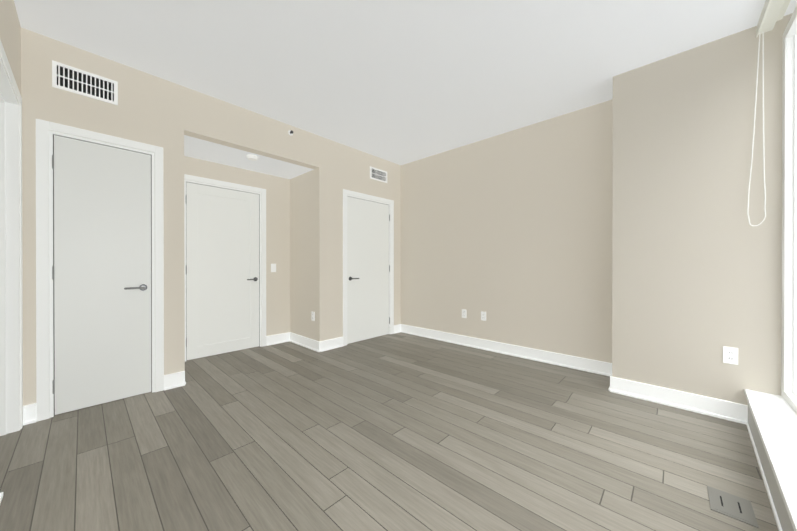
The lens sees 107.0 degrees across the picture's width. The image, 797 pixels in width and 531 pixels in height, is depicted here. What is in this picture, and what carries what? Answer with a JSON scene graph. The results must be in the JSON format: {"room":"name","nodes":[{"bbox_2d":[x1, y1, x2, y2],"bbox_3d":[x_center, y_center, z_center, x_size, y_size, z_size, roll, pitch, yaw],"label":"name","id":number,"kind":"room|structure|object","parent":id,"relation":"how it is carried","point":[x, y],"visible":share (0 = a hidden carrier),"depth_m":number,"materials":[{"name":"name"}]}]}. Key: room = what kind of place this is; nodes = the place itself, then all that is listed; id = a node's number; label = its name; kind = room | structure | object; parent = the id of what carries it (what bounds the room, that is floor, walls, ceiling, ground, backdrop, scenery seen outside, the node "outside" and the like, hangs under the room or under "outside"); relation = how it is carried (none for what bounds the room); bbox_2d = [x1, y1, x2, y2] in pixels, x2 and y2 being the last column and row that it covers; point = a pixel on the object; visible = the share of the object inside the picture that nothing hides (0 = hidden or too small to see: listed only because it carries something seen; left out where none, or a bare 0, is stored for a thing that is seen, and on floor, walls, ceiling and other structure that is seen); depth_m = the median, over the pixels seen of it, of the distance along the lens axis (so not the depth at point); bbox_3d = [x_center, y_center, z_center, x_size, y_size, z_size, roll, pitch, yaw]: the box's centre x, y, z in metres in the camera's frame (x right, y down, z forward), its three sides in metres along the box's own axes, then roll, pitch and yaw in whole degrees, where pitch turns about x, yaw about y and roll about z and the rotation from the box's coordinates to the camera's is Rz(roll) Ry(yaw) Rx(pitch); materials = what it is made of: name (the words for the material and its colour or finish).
{"room":"empty bedroom","nodes":[
{"label":"empty bedroom","id":0,"kind":"room"},
{"bbox_2d":[0,0,20,203],"bbox_3d":[-1.233,-0.268,0.674,4.120,2.750,0.120,0,0,43],"label":"wall","id":1,"kind":"structure","parent":0,"point":[10,32],"depth_m":1.79,"materials":[{"name":"beige paint"}]},
{"bbox_2d":[0,40,22,435],"bbox_3d":[-2.290,-0.021,1.667,0.920,2.250,0.127,0,0,43],"label":"door frame","id":2,"kind":"structure","parent":1,"relation":"attached to","point":[9,283],"depth_m":1.94,"materials":[{"name":"white wood"}]},
{"bbox_2d":[21,27,400,405],"bbox_3d":[-1.371,-0.275,3.457,0.120,2.750,4.000,0,0,43],"label":"wall","id":3,"kind":"structure","parent":0,"point":[166,115],"depth_m":2.67,"materials":[{"name":"beige paint"}]},
{"bbox_2d":[52,60,117,105],"bbox_3d":[-2.393,-1.392,2.264,0.010,0.190,0.345,0,0,43],"label":"air vent","id":4,"kind":"object","parent":3,"relation":"in","point":[80,82],"visible":1,"depth_m":2.25,"materials":[{"name":"white metal"}]},
{"bbox_2d":[36,119,163,420],"bbox_3d":[-2.362,0.032,2.385,0.136,2.140,0.712,0,0,43],"label":"door frame","id":5,"kind":"structure","parent":3,"relation":"attached to","point":[43,127],"depth_m":2.14,"materials":[{"name":"white wood"}]},
{"bbox_2d":[52,135,150,414],"bbox_3d":[-2.327,0.070,2.345,0.096,2.049,0.556,0,0,43],"label":"door","id":6,"kind":"structure","parent":3,"relation":"in","point":[101,272],"depth_m":2.33,"materials":[{"name":"white wood"}]},
{"bbox_2d":[164,371,185,387],"bbox_3d":[-2.264,1.036,2.977,0.819,0.130,0.060,0,0,43],"label":"baseboard","id":7,"kind":"structure","parent":3,"relation":"attached to","point":[178,378],"depth_m":2.67,"materials":[{"name":"white wood"}]},
{"bbox_2d":[288,332,323,351],"bbox_3d":[-1.293,1.033,4.018,0.819,0.130,0.039,0,0,43],"label":"baseboard","id":8,"kind":"structure","parent":3,"relation":"attached to","point":[317,346],"depth_m":3.95,"materials":[{"name":"white wood"}]},
{"bbox_2d":[324,337,343,350],"bbox_3d":[-0.865,1.034,3.903,0.039,0.130,0.322,0,0,43],"label":"baseboard","id":9,"kind":"structure","parent":3,"relation":"attached to","point":[333,343],"depth_m":3.90,"materials":[{"name":"white wood"}]},
{"bbox_2d":[343,189,393,345],"bbox_3d":[-0.462,0.027,4.421,0.136,2.140,0.990,0,0,43],"label":"door frame","id":10,"kind":"structure","parent":3,"relation":"attached to","point":[358,194],"depth_m":4.36,"materials":[{"name":"white wood"}]},
{"bbox_2d":[347,196,389,343],"bbox_3d":[-0.420,0.065,4.389,0.096,2.049,0.834,0,0,43],"label":"door","id":11,"kind":"structure","parent":3,"relation":"in","point":[368,271],"depth_m":4.36,"materials":[{"name":"white wood"}]},
{"bbox_2d":[370,166,386,182],"bbox_3d":[-0.301,-1.383,4.507,0.010,0.180,0.360,0,0,43],"label":"air vent","id":12,"kind":"object","parent":3,"relation":"in","point":[378,174],"visible":1,"depth_m":4.51,"materials":[{"name":"white metal"}]},
{"bbox_2d":[184,135,313,178],"bbox_3d":[-1.864,-1.301,3.586,0.780,0.100,1.660,0,0,43],"label":"ceiling","id":13,"kind":"structure","parent":0,"point":[201,149],"depth_m":3.48,"materials":[{"name":"white paint"}]},
{"bbox_2d":[246,154,258,160],"bbox_3d":[-1.673,-1.233,3.380,0.124,0.034,0.124,0,0,43],"label":"smoke detector","id":14,"kind":"object","parent":13,"relation":"attached to","point":[252,157],"visible":0.98,"depth_m":3.35,"materials":[{"name":"white plastic"}]},
{"bbox_2d":[184,156,314,346],"bbox_3d":[-1.864,-0.076,3.589,0.780,2.350,1.660,0,0,43],"label":"wall","id":15,"kind":"structure","parent":0,"point":[290,301],"depth_m":4.09,"materials":[{"name":"beige paint"}]},
{"bbox_2d":[186,182,258,359],"bbox_3d":[-2.154,0.067,3.675,0.096,2.049,0.824,0,0,43],"label":"door","id":16,"kind":"structure","parent":15,"relation":"in","point":[222,255],"depth_m":3.65,"materials":[{"name":"white wood"}]},
{"bbox_2d":[184,174,265,361],"bbox_3d":[-2.188,0.029,3.714,0.136,2.140,0.980,0,0,43],"label":"door frame","id":17,"kind":"structure","parent":15,"relation":"attached to","point":[263,226],"depth_m":3.98,"materials":[{"name":"white wood"}]},
{"bbox_2d":[271,264,275,271],"bbox_3d":[-1.741,0.033,4.110,0.010,0.118,0.072,0,0,43],"label":"switch plate","id":18,"kind":"object","parent":15,"relation":"attached to","point":[273,267],"visible":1,"depth_m":4.10,"materials":[{"name":"white plastic"}]},
{"bbox_2d":[266,332,287,345],"bbox_3d":[-1.709,1.033,4.143,0.039,0.130,0.298,0,0,43],"label":"baseboard","id":19,"kind":"structure","parent":15,"relation":"attached to","point":[278,338],"depth_m":4.13,"materials":[{"name":"white wood"}]},
{"bbox_2d":[311,311,314,320],"bbox_3d":[-1.120,0.664,3.861,0.072,0.118,0.010,0,0,43],"label":"electrical outlet plate","id":20,"kind":"object","parent":15,"relation":"attached to","point":[312,316],"visible":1,"depth_m":3.86,"materials":[{"name":"white plastic"}]},
{"bbox_2d":[0,332,777,530],"bbox_3d":[-0.855,1.153,2.240,5.900,0.100,5.320,0,0,43],"label":"floor","id":21,"kind":"structure","parent":0,"point":[400,431],"depth_m":1.73,"materials":[{"name":"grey wood"}]},
{"bbox_2d":[707,486,758,527],"bbox_3d":[1.529,1.102,1.357,0.140,0.006,0.192,0,0,43],"label":"electrical outlet box","id":22,"kind":"object","parent":21,"relation":"on","point":[731,506],"visible":1,"depth_m":1.34,"materials":[{"name":"silver metal"}]},
{"bbox_2d":[744,389,796,530],"bbox_3d":[1.315,0.987,0.742,0.483,0.240,3.450,0,0,43],"label":"sill ledge","id":23,"kind":"object","parent":21,"relation":"on","point":[771,423],"visible":0.92,"depth_m":1.47,"materials":[{"name":"white wood"}]},
{"bbox_2d":[781,5,796,413],"bbox_3d":[1.383,-0.328,0.674,0.055,2.390,3.450,0,0,43],"label":"window","id":24,"kind":"structure","parent":23,"relation":"on","point":[789,239],"depth_m":1.89,"materials":[{"name":"white"}]},
{"bbox_2d":[14,0,796,164],"bbox_3d":[-0.855,-1.697,2.233,5.900,0.100,5.320,0,0,43],"label":"ceiling","id":25,"kind":"structure","parent":0,"point":[400,82],"depth_m":2.27,"materials":[{"name":"white paint"}]},
{"bbox_2d":[756,0,790,37],"bbox_3d":[1.320,-1.600,0.728,0.115,0.083,3.446,0,0,43],"label":"blind valance","id":26,"kind":"object","parent":25,"relation":"attached to","point":[773,12],"visible":1,"depth_m":1.87,"materials":[{"name":"white plastic"}]},
{"bbox_2d":[747,32,765,225],"bbox_3d":[2.438,-0.919,2.007,0.083,1.304,0.006,0,0,43],"label":"blind cord","id":27,"kind":"object","parent":26,"relation":"hanging from","point":[754,131],"visible":0.98,"depth_m":2.00,"materials":[{"name":"white plastic"}]},
{"bbox_2d":[401,99,612,362],"bbox_3d":[1.496,-0.276,3.599,4.120,2.750,0.120,0,0,43],"label":"wall","id":28,"kind":"structure","parent":0,"point":[509,233],"depth_m":3.55,"materials":[{"name":"beige paint"}]},
{"bbox_2d":[462,309,466,317],"bbox_3d":[0.904,0.663,4.066,0.072,0.118,0.010,0,0,43],"label":"electrical outlet plate","id":29,"kind":"object","parent":28,"relation":"attached to","point":[464,313],"visible":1,"depth_m":4.06,"materials":[{"name":"white plastic"}]},
{"bbox_2d":[481,311,485,320],"bbox_3d":[1.116,0.664,3.868,0.072,0.118,0.010,0,0,43],"label":"electrical outlet plate","id":30,"kind":"object","parent":28,"relation":"attached to","point":[483,316],"visible":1,"depth_m":3.86,"materials":[{"name":"white plastic"}]},
{"bbox_2d":[396,324,611,374],"bbox_3d":[1.087,1.034,3.875,2.934,0.130,0.064,0,0,43],"label":"baseboard","id":31,"kind":"structure","parent":28,"relation":"attached to","point":[584,364],"depth_m":3.58,"materials":[{"name":"white wood"}]},
{"bbox_2d":[612,13,792,404],"bbox_3d":[2.416,-0.273,2.364,1.090,2.750,0.430,0,0,43],"label":"wall","id":32,"kind":"structure","parent":0,"point":[696,271],"depth_m":2.21,"materials":[{"name":"beige paint"}]},
{"bbox_2d":[608,364,611,371],"bbox_3d":[2.000,1.037,2.732,0.039,0.130,0.360,0,0,43],"label":"baseboard","id":33,"kind":"structure","parent":32,"relation":"attached to","point":[609,365],"depth_m":2.93,"materials":[{"name":"white wood"}]},
{"bbox_2d":[604,372,747,423],"bbox_3d":[2.138,1.038,2.324,0.797,0.130,0.039,0,0,43],"label":"baseboard","id":34,"kind":"structure","parent":32,"relation":"attached to","point":[722,409],"depth_m":2.27,"materials":[{"name":"white wood"}]},
{"bbox_2d":[723,346,737,364],"bbox_3d":[2.372,0.643,2.107,0.072,0.118,0.010,0,0,43],"label":"electrical outlet plate","id":35,"kind":"object","parent":32,"relation":"attached to","point":[730,355],"visible":1,"depth_m":2.10,"materials":[{"name":"white plastic"}]}
]}

